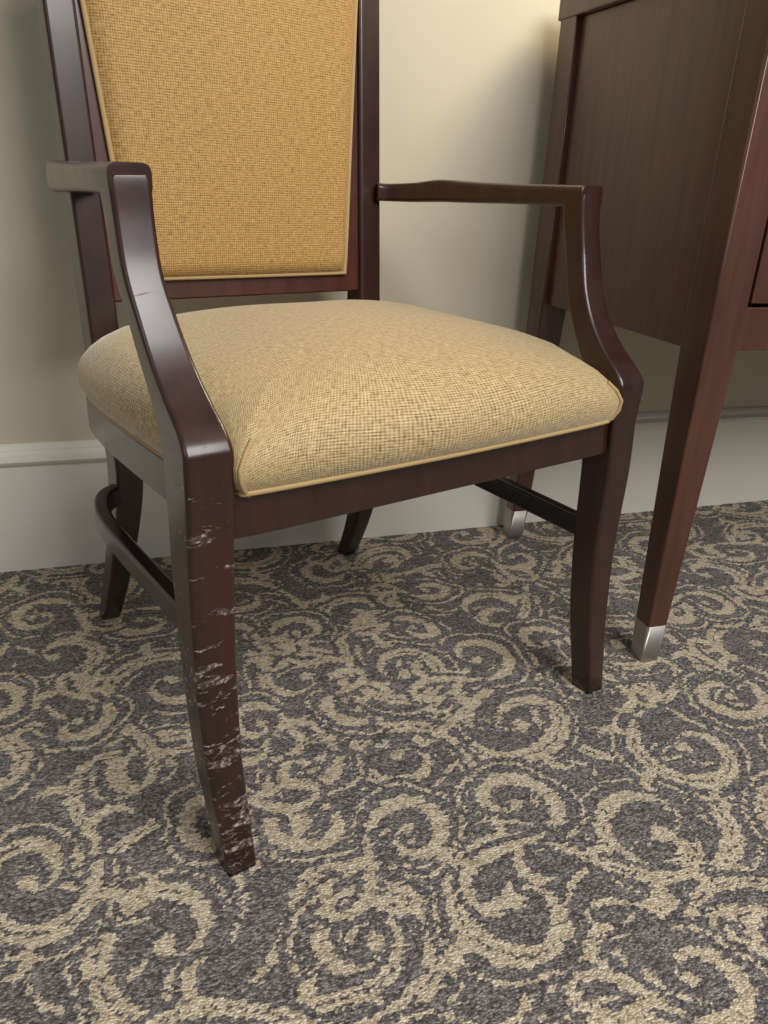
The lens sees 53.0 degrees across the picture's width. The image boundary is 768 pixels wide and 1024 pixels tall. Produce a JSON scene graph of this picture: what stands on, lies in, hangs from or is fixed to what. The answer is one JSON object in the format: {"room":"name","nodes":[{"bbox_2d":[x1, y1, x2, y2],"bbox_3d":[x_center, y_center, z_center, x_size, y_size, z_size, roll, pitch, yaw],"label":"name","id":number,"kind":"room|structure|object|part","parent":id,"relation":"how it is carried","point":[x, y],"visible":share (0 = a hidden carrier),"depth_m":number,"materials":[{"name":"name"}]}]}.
{"room":"hotel room","nodes":[
{"label":"hotel room","id":0,"kind":"room"},
{"bbox_2d":[0,500,767,1023],"bbox_3d":[0.262,0.455,0.642,3.798,0.001,2.099,-5,24,-17],"label":"floor","id":1,"kind":"structure","parent":0,"point":[447,828],"depth_m":0.90,"materials":[{"name":"carpet"}]},
{"bbox_2d":[35,0,643,876],"bbox_3d":[-0.075,-0.269,0.952,0.611,1.055,0.594,-14,28,-33],"label":"armchair","id":2,"kind":"object","parent":1,"relation":"on","point":[205,148],"visible":1,"depth_m":0.90,"materials":[{"name":"brown wood"}]},
{"bbox_3d":[-0.380,-0.287,1.006,0.051,1.020,0.136,-14,28,-33],"label":"leg","id":3,"kind":"part","parent":2,"relation":"part of","materials":[{"name":"brown wood"}]},
{"bbox_3d":[-0.302,-0.337,0.781,0.063,0.034,0.384,-9,26,-25],"label":"arm","id":4,"kind":"part","parent":2,"relation":"part of","materials":[{"name":"brown wood"}]},
{"bbox_3d":[-0.186,0.040,0.723,0.048,0.659,0.169,-14,28,-33],"label":"leg","id":5,"kind":"part","parent":2,"relation":"part of","materials":[{"name":"brown wood"}]},
{"bbox_3d":[-0.205,-0.551,1.031,0.410,0.500,0.070,-14,28,-33],"label":"frame","id":6,"kind":"part","parent":2,"relation":"part of","materials":[{"name":"brown wood"}]},
{"bbox_2d":[85,0,354,276],"bbox_3d":[-0.193,-0.546,1.014,0.396,0.450,0.056,-14,28,-33],"label":"cushion","id":7,"kind":"object","parent":2,"relation":"on","point":[241,113],"depth_m":1.01,"materials":[{"name":"yellow fabric"}]},
{"bbox_3d":[-0.065,-0.125,0.985,0.544,0.042,0.478,-14,28,-33],"label":"seat rail","id":8,"kind":"part","parent":2,"relation":"part of","materials":[{"name":"brown wood"}]},
{"bbox_2d":[76,300,619,491],"bbox_3d":[-0.050,-0.190,0.939,0.566,0.116,0.486,-14,28,-33],"label":"seat cushion","id":9,"kind":"object","parent":2,"relation":"on","point":[317,396],"depth_m":0.76,"materials":[{"name":"beige fabric"}]},
{"bbox_3d":[-0.032,-0.370,1.237,0.058,1.020,0.136,-14,28,-33],"label":"leg","id":10,"kind":"part","parent":2,"relation":"part of","materials":[{"name":"brown wood"}]},
{"bbox_3d":[0.130,-0.441,1.069,0.064,0.034,0.385,-19,32,-41],"label":"arm","id":11,"kind":"part","parent":2,"relation":"part of","materials":[{"name":"brown wood"}]},
{"bbox_3d":[0.259,-0.069,1.025,0.063,0.659,0.158,-14,28,-33],"label":"leg","id":12,"kind":"part","parent":2,"relation":"part of","materials":[{"name":"brown wood"}]},
{"bbox_2d":[503,0,767,661],"bbox_3d":[0.868,-0.341,1.361,1.115,0.943,0.497,-5,24,-17],"label":"writing desk","id":13,"kind":"object","parent":1,"relation":"on","point":[661,106],"visible":0.95,"depth_m":1.05,"materials":[{"name":"brown wood"}]},
{"bbox_3d":[0.298,-0.366,1.403,0.053,0.908,0.053,-5,24,-17],"label":"leg","id":14,"kind":"part","parent":13,"relation":"part of","materials":[{"name":"brown wood"}]},
{"bbox_3d":[0.367,-0.498,1.122,0.024,0.438,0.393,-5,24,-17],"label":"panel","id":15,"kind":"part","parent":13,"relation":"part of","materials":[{"name":"brown wood"}]},
{"bbox_3d":[0.430,-0.199,1.029,0.053,0.908,0.053,-5,24,-17],"label":"leg","id":16,"kind":"part","parent":13,"relation":"part of","materials":[{"name":"brown wood"}]},
{"bbox_3d":[0.934,-0.283,1.156,1.007,0.056,0.031,-5,24,-17],"label":"rail","id":17,"kind":"part","parent":13,"relation":"part of","materials":[{"name":"brown wood"}]},
{"bbox_3d":[0.707,-0.458,0.996,0.490,0.363,0.029,-5,24,-17],"label":"drawer","id":18,"kind":"part","parent":13,"relation":"part of","materials":[{"name":"brown wood"}]},
{"bbox_2d":[0,0,767,443],"bbox_3d":[-0.201,-1.150,1.032,4.800,2.600,0.100,-5,24,-17],"label":"wall","id":19,"kind":"structure","parent":0,"point":[466,87],"depth_m":1.29,"materials":[{"name":"beige paint"}]},
{"bbox_2d":[0,406,767,571],"bbox_3d":[-0.231,-0.037,1.444,4.800,0.229,0.026,-5,24,-17],"label":"baseboard","id":20,"kind":"structure","parent":19,"relation":"attached to","point":[48,490],"depth_m":1.51,"materials":[{"name":"white paint"}]}
]}

